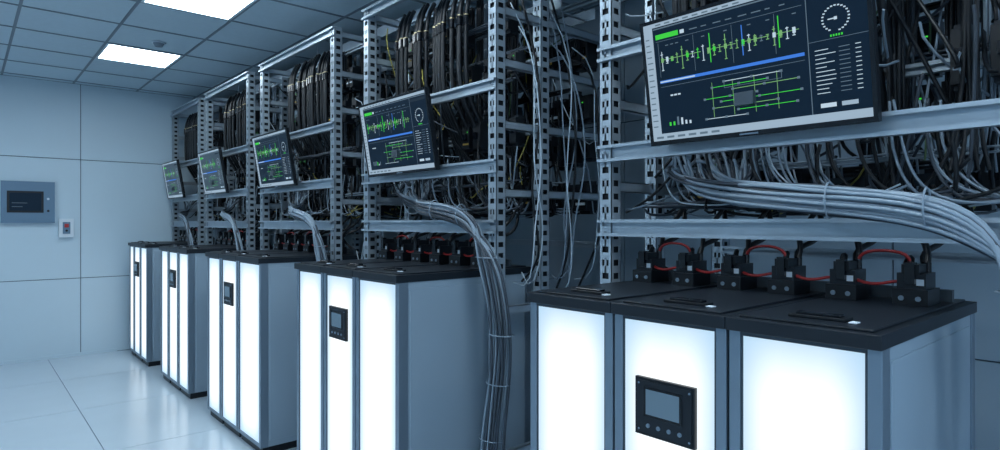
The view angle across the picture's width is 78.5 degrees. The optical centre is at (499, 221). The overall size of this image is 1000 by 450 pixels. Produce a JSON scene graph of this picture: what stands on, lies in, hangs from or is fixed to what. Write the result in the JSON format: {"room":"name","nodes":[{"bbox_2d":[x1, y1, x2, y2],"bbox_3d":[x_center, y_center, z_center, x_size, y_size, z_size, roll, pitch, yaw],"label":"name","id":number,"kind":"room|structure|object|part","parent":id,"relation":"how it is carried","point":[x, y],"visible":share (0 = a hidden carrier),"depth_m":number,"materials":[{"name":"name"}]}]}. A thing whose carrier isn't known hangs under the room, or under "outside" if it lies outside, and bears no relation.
{"room":"server room","nodes":[
{"label":"server room","id":0,"kind":"room"},
{"bbox_2d":[0,75,293,361],"bbox_3d":[-5.244,-0.035,6.500,6.500,3.270,0.112,0,0,-41],"label":"wall","id":1,"kind":"structure","parent":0,"point":[104,150],"depth_m":6.89,"materials":[{"name":"white paint"}]},
{"bbox_2d":[0,180,54,222],"bbox_3d":[-5.050,-0.213,6.551,0.460,0.445,0.066,0,0,-41],"label":"wall control panel","id":2,"kind":"object","parent":1,"relation":"attached to","point":[20,201],"depth_m":6.52,"materials":[{"name":"grey metal"}]},
{"bbox_2d":[58,219,73,236],"bbox_3d":[-4.802,0.068,6.772,0.135,0.205,0.062,0,0,-41],"label":"box","id":3,"kind":"object","parent":1,"relation":"attached to","point":[65,227],"depth_m":6.76,"materials":[{"name":"white plastic"}]},
{"bbox_2d":[0,349,296,449],"bbox_3d":[-1.684,1.550,2.447,6.300,0.100,10.700,0,0,-41],"label":"floor","id":4,"kind":"structure","parent":0,"point":[114,400],"depth_m":4.90,"materials":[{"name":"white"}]},
{"bbox_2d":[128,241,182,355],"bbox_3d":[-3.847,0.857,7.150,0.826,1.286,0.238,0,0,-41],"label":"cabinet","id":5,"kind":"object","parent":4,"relation":"on","point":[131,248],"visible":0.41,"depth_m":6.92,"materials":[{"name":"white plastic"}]},
{"bbox_3d":[-4.136,0.852,6.895,0.014,1.147,0.164,0,0,-41],"label":"light panel","id":6,"kind":"part","parent":5,"relation":"part of","materials":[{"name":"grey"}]},
{"bbox_2d":[132,241,181,360],"bbox_3d":[-3.662,0.857,6.939,0.826,1.286,0.318,0,0,-41],"label":"cabinet","id":7,"kind":"object","parent":4,"relation":"on","point":[136,245],"visible":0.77,"depth_m":6.68,"materials":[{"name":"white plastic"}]},
{"bbox_3d":[-3.952,0.852,6.684,0.014,1.147,0.244,0,0,-41],"label":"light panel","id":8,"kind":"part","parent":7,"relation":"part of","materials":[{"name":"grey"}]},
{"bbox_2d":[139,242,216,366],"bbox_3d":[-3.451,0.857,6.699,0.826,1.286,0.318,0,0,-41],"label":"cabinet","id":9,"kind":"object","parent":4,"relation":"on","point":[150,254],"visible":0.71,"depth_m":6.38,"materials":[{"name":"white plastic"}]},
{"bbox_3d":[-3.740,0.852,6.444,0.014,1.147,0.244,0,0,-41],"label":"light panel","id":10,"kind":"part","parent":9,"relation":"part of","materials":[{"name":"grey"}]},
{"bbox_2d":[179,227,197,242],"label":"switches","id":11,"kind":"object","parent":9,"relation":"on","point":[183,236],"depth_m":7.11,"materials":[{"name":"black plastic"}]},
{"bbox_2d":[159,244,219,382],"bbox_3d":[-2.866,0.857,6.034,0.826,1.286,0.288,0,0,-41],"label":"cabinet","id":12,"kind":"object","parent":4,"relation":"on","point":[164,253],"visible":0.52,"depth_m":5.79,"materials":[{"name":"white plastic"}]},
{"bbox_3d":[-3.156,0.852,5.779,0.014,1.147,0.214,0,0,-41],"label":"light panel","id":13,"kind":"part","parent":12,"relation":"part of","materials":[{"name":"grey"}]},
{"bbox_2d":[167,245,233,390],"bbox_3d":[-2.659,0.857,5.797,0.826,1.286,0.338,0,0,-41],"label":"cabinet","id":14,"kind":"object","parent":4,"relation":"on","point":[172,254],"visible":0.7,"depth_m":5.54,"materials":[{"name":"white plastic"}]},
{"bbox_3d":[-2.949,0.852,5.543,0.014,1.147,0.264,0,0,-41],"label":"light panel","id":15,"kind":"part","parent":14,"relation":"part of","materials":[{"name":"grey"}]},
{"bbox_2d":[176,246,272,398],"bbox_3d":[-2.434,0.857,5.542,0.826,1.286,0.338,0,0,-41],"label":"cabinet","id":16,"kind":"object","parent":4,"relation":"on","point":[192,261],"visible":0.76,"depth_m":5.22,"materials":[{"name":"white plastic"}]},
{"bbox_3d":[-2.724,0.852,5.287,0.014,1.147,0.264,0,0,-41],"label":"light panel","id":17,"kind":"part","parent":16,"relation":"part of","materials":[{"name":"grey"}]},
{"bbox_2d":[217,228,235,245],"label":"switches","id":18,"kind":"object","parent":16,"relation":"on","point":[227,238],"depth_m":6.01,"materials":[{"name":"black plastic"}]},
{"bbox_2d":[238,228,245,246],"label":"switches","id":19,"kind":"object","parent":16,"relation":"on","point":[243,235],"depth_m":5.66,"materials":[{"name":"black plastic"}]},
{"bbox_2d":[255,209,259,246],"label":"switches","id":20,"kind":"object","parent":16,"relation":"on","point":[257,238],"depth_m":5.61,"materials":[{"name":"black plastic"}]},
{"bbox_2d":[170,97,278,244],"bbox_3d":[-3.194,0.083,7.191,0.926,2.834,1.339,0,0,-41],"label":"equipment rack","id":21,"kind":"object","parent":4,"relation":"on","point":[194,131],"visible":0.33,"depth_m":7.04,"materials":[{"name":"metal"}]},
{"bbox_2d":[162,159,185,198],"bbox_3d":[-3.731,-0.479,7.012,0.118,0.423,0.660,0,0,-41],"label":"monitor","id":22,"kind":"object","parent":21,"relation":"attached to","point":[172,172],"visible":1,"depth_m":6.95,"materials":[{"name":"black plastic"}]},
{"bbox_2d":[177,200,197,244],"bbox_3d":[-3.475,0.589,6.925,0.311,1.795,1.349,0,0,-24],"label":"harness","id":23,"kind":"object","parent":21,"relation":"attached to","point":[182,215],"visible":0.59,"depth_m":6.60,"materials":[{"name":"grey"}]},
{"bbox_2d":[205,249,284,423],"bbox_3d":[-1.870,0.857,4.900,0.826,1.286,0.328,0,0,-41],"label":"cabinet","id":24,"kind":"object","parent":4,"relation":"on","point":[213,260],"visible":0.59,"depth_m":4.65,"materials":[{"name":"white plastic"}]},
{"bbox_3d":[-2.160,0.852,4.645,0.014,1.147,0.254,0,0,-41],"label":"light panel","id":25,"kind":"part","parent":24,"relation":"part of","materials":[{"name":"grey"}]},
{"bbox_2d":[219,251,313,436],"bbox_3d":[-1.639,0.857,4.637,0.826,1.286,0.368,0,0,-41],"label":"cabinet","id":26,"kind":"object","parent":4,"relation":"on","point":[229,265],"visible":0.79,"depth_m":4.38,"materials":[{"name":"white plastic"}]},
{"bbox_3d":[-1.929,0.852,4.382,0.014,1.147,0.294,0,0,-41],"label":"light panel","id":27,"kind":"part","parent":26,"relation":"part of","materials":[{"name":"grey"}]},
{"bbox_2d":[204,71,342,249],"bbox_3d":[-2.253,0.083,6.121,0.926,2.834,1.449,0,0,-41],"label":"equipment rack","id":28,"kind":"object","parent":4,"relation":"on","point":[243,113],"visible":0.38,"depth_m":5.84,"materials":[{"name":"metal"}]},
{"bbox_2d":[197,147,228,194],"bbox_3d":[-2.764,-0.479,5.911,0.118,0.423,0.670,0,0,-41],"label":"monitor","id":29,"kind":"object","parent":28,"relation":"attached to","point":[211,162],"visible":1,"depth_m":5.85,"materials":[{"name":"black plastic"}]},
{"bbox_2d":[220,194,256,250],"bbox_3d":[-2.492,0.581,5.851,0.336,1.810,1.427,0,0,-21],"label":"harness","id":30,"kind":"object","parent":28,"relation":"attached to","point":[224,214],"visible":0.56,"depth_m":5.48,"materials":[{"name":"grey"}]},
{"bbox_2d":[236,253,363,449],"bbox_3d":[-1.371,0.857,4.332,0.826,1.286,0.438,0,0,-41],"label":"cabinet","id":31,"kind":"object","parent":4,"relation":"on","point":[267,283],"visible":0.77,"depth_m":4.01,"materials":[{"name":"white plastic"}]},
{"bbox_3d":[-1.661,0.852,4.078,0.014,1.147,0.364,0,0,-41],"label":"light panel","id":32,"kind":"part","parent":31,"relation":"part of","materials":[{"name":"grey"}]},
{"bbox_2d":[274,229,314,252],"label":"switches","id":33,"kind":"object","parent":31,"relation":"on","point":[297,242],"depth_m":4.85,"materials":[{"name":"black plastic"}]},
{"bbox_2d":[319,230,329,253],"label":"switches","id":34,"kind":"object","parent":31,"relation":"on","point":[326,239],"depth_m":4.45,"materials":[{"name":"black plastic"}]},
{"bbox_2d":[342,205,363,253],"label":"switches","id":35,"kind":"object","parent":31,"relation":"on","point":[345,250],"depth_m":4.43,"materials":[{"name":"black plastic"}]},
{"bbox_2d":[258,26,442,260],"bbox_3d":[-1.201,0.083,4.923,0.926,2.834,1.538,0,0,-41],"label":"equipment rack","id":36,"kind":"object","parent":4,"relation":"on","point":[331,96],"visible":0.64,"depth_m":4.65,"materials":[{"name":"metal"}]},
{"bbox_2d":[251,128,297,188],"bbox_3d":[-1.751,-0.479,4.758,0.118,0.423,0.700,0,0,-41],"label":"monitor","id":37,"kind":"object","parent":36,"relation":"attached to","point":[273,154],"visible":1,"depth_m":4.70,"materials":[{"name":"black plastic"}]},
{"bbox_2d":[287,190,327,260],"bbox_3d":[-1.402,0.582,4.605,0.359,1.809,1.382,0,0,-23],"label":"harness","id":38,"kind":"object","parent":36,"relation":"attached to","point":[319,248],"visible":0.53,"depth_m":4.21,"materials":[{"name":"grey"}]},
{"bbox_2d":[294,259,410,449],"bbox_3d":[-0.746,0.857,3.621,0.826,1.286,0.343,0,0,-41],"label":"cabinet","id":39,"kind":"object","parent":4,"relation":"on","point":[310,279],"visible":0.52,"depth_m":3.36,"materials":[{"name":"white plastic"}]},
{"bbox_3d":[-1.036,0.852,3.366,0.014,1.147,0.269,0,0,-41],"label":"light panel","id":40,"kind":"part","parent":39,"relation":"part of","materials":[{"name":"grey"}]},
{"bbox_2d":[321,261,443,449],"bbox_3d":[-0.517,0.857,3.360,0.826,1.286,0.348,0,0,-41],"label":"cabinet","id":41,"kind":"object","parent":4,"relation":"on","point":[339,281],"visible":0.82,"depth_m":3.10,"materials":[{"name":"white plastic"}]},
{"bbox_3d":[-0.807,0.852,3.105,0.014,1.147,0.274,0,0,-41],"label":"light panel","id":42,"kind":"part","parent":41,"relation":"part of","materials":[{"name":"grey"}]},
{"bbox_2d":[353,264,530,449],"bbox_3d":[-0.270,0.857,3.079,0.826,1.286,0.395,0,0,-41],"label":"cabinet","id":43,"kind":"object","parent":4,"relation":"on","point":[422,331],"visible":0.92,"depth_m":2.85,"materials":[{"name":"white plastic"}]},
{"bbox_3d":[-0.560,0.852,2.824,0.014,1.147,0.321,0,0,-41],"label":"light panel","id":44,"kind":"part","parent":43,"relation":"part of","materials":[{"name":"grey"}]},
{"bbox_2d":[379,198,523,267],"bbox_3d":[-0.307,0.046,3.509,0.308,0.363,1.032,0,0,-41],"label":"switches","id":45,"kind":"object","parent":43,"relation":"on","point":[432,250],"visible":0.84,"depth_m":3.43,"materials":[{"name":"black plastic"}]},
{"bbox_2d":[361,0,598,449],"bbox_3d":[-0.049,0.083,3.612,0.926,2.834,1.438,0,0,-41],"label":"equipment rack","id":46,"kind":"object","parent":4,"relation":"on","point":[492,140],"visible":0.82,"depth_m":3.37,"materials":[{"name":"metal"}]},
{"bbox_2d":[358,87,439,177],"bbox_3d":[-0.568,-0.479,3.412,0.118,0.423,0.703,0,0,-41],"label":"monitor","id":47,"kind":"object","parent":46,"relation":"attached to","point":[399,135],"visible":1,"depth_m":3.35,"materials":[{"name":"black plastic"}]},
{"bbox_2d":[393,178,513,449],"bbox_3d":[-0.274,0.583,3.312,0.350,1.806,1.436,0,0,-24],"label":"harness","id":48,"kind":"object","parent":46,"relation":"attached to","point":[493,436],"visible":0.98,"depth_m":2.73,"materials":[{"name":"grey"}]},
{"bbox_2d":[527,280,716,449],"bbox_3d":[0.515,0.857,2.185,0.826,1.286,0.351,0,0,-41],"label":"cabinet","id":49,"kind":"object","parent":4,"relation":"on","point":[573,328],"visible":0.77,"depth_m":1.93,"materials":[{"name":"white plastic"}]},
{"bbox_3d":[0.225,0.852,1.930,0.014,1.147,0.277,0,0,-41],"label":"light panel","id":50,"kind":"part","parent":49,"relation":"part of","materials":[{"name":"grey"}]},
{"bbox_2d":[611,287,824,449],"bbox_3d":[0.749,0.857,1.919,0.826,1.286,0.353,0,0,-41],"label":"cabinet","id":51,"kind":"object","parent":4,"relation":"on","point":[672,350],"visible":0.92,"depth_m":1.66,"materials":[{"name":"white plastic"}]},
{"bbox_3d":[0.459,0.852,1.664,0.014,1.147,0.279,0,0,-41],"label":"light panel","id":52,"kind":"part","parent":51,"relation":"part of","materials":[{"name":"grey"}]},
{"bbox_2d":[597,0,999,283],"bbox_3d":[1.227,0.083,2.159,0.926,2.834,1.505,0,0,-41],"label":"equipment rack","id":53,"kind":"object","parent":4,"relation":"on","point":[915,47],"visible":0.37,"depth_m":1.95,"materials":[{"name":"metal"}]},
{"bbox_2d":[639,0,881,146],"bbox_3d":[0.765,-0.479,1.894,0.118,0.423,0.718,0,0,-41],"label":"monitor","id":54,"kind":"object","parent":53,"relation":"attached to","point":[723,69],"visible":1,"depth_m":1.84,"materials":[{"name":"black plastic"}]},
{"bbox_2d":[667,148,999,293],"bbox_3d":[0.978,0.583,1.879,0.357,1.806,1.379,0,0,-18],"label":"harness","id":55,"kind":"object","parent":53,"relation":"attached to","point":[939,216],"visible":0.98,"depth_m":1.67,"materials":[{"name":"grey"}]},
{"bbox_2d":[725,296,976,449],"bbox_3d":[0.980,0.857,1.656,0.826,1.286,0.343,0,0,-41],"label":"cabinet","id":56,"kind":"object","parent":4,"relation":"on","point":[872,373],"visible":0.95,"depth_m":1.43,"materials":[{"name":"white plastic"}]},
{"bbox_2d":[633,177,960,306],"bbox_3d":[0.938,0.046,2.091,0.308,0.363,0.993,0,0,-41],"label":"connectors","id":57,"kind":"object","parent":56,"relation":"on","point":[916,282],"visible":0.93,"depth_m":1.93,"materials":[{"name":"black plastic"}]},
{"bbox_3d":[0.690,0.852,1.401,0.014,1.147,0.269,0,0,-41],"label":"light panel","id":58,"kind":"part","parent":56,"relation":"part of","materials":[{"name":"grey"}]},
{"bbox_2d":[213,211,223,220],"label":"switches","id":59,"kind":"object","parent":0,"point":[216,218],"depth_m":6.97,"materials":[{"name":"black plastic"}]},
{"bbox_2d":[270,209,278,220],"label":"switches","id":60,"kind":"object","parent":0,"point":[273,218],"depth_m":5.72,"materials":[{"name":"black plastic"}]},
{"bbox_2d":[0,0,626,101],"bbox_3d":[-1.681,-1.607,2.443,6.300,0.125,10.710,0,0,-41],"label":"ceiling","id":61,"kind":"structure","parent":0,"point":[52,40],"depth_m":5.11,"materials":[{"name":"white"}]},
{"bbox_2d":[96,43,181,68],"bbox_3d":[-3.375,-1.548,5.720,0.600,0.012,0.630,0,0,-41],"label":"ceiling light panel","id":62,"kind":"object","parent":61,"relation":"in","point":[112,52],"depth_m":5.72,"materials":[{"name":"white plastic"}]},
{"bbox_2d":[151,41,165,47],"bbox_3d":[-2.940,-1.528,5.271,0.110,0.035,0.110,0,0,-41],"label":"smoke detector","id":63,"kind":"object","parent":61,"relation":"attached to","point":[159,44],"visible":1,"depth_m":5.24,"materials":[{"name":"white plastic"}]},
{"bbox_2d":[141,0,256,20],"bbox_3d":[-2.088,-1.548,4.255,0.600,0.012,0.630,0,0,-41],"label":"ceiling light panel","id":64,"kind":"object","parent":61,"relation":"in","point":[221,9],"depth_m":4.39,"materials":[{"name":"white plastic"}]},
{"bbox_2d":[213,0,532,113],"bbox_3d":[-0.909,-1.450,4.792,0.370,0.200,8.000,0,0,-41],"label":"cable tray","id":65,"kind":"object","parent":61,"relation":"attached to","point":[381,31],"visible":0.11,"depth_m":4.56,"materials":[{"name":"metal"}]},
{"bbox_2d":[305,0,999,449],"bbox_3d":[0.716,-0.035,4.555,0.112,3.270,10.700,0,0,-41],"label":"wall","id":66,"kind":"structure","parent":0,"point":[978,283],"depth_m":3.81,"materials":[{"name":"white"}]},
{"bbox_3d":[-4.088,-0.035,0.335,0.100,3.270,10.700,0,0,-41],"label":"wall","id":67,"kind":"structure","parent":0,"visible":0},
{"bbox_2d":[0,348,116,364],"bbox_3d":[-6.011,1.482,5.744,4.150,0.035,0.010,0,0,-41],"label":"baseboard","id":68,"kind":"structure","parent":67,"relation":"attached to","point":[112,349],"depth_m":6.74,"materials":[{"name":"paint"}]}
]}

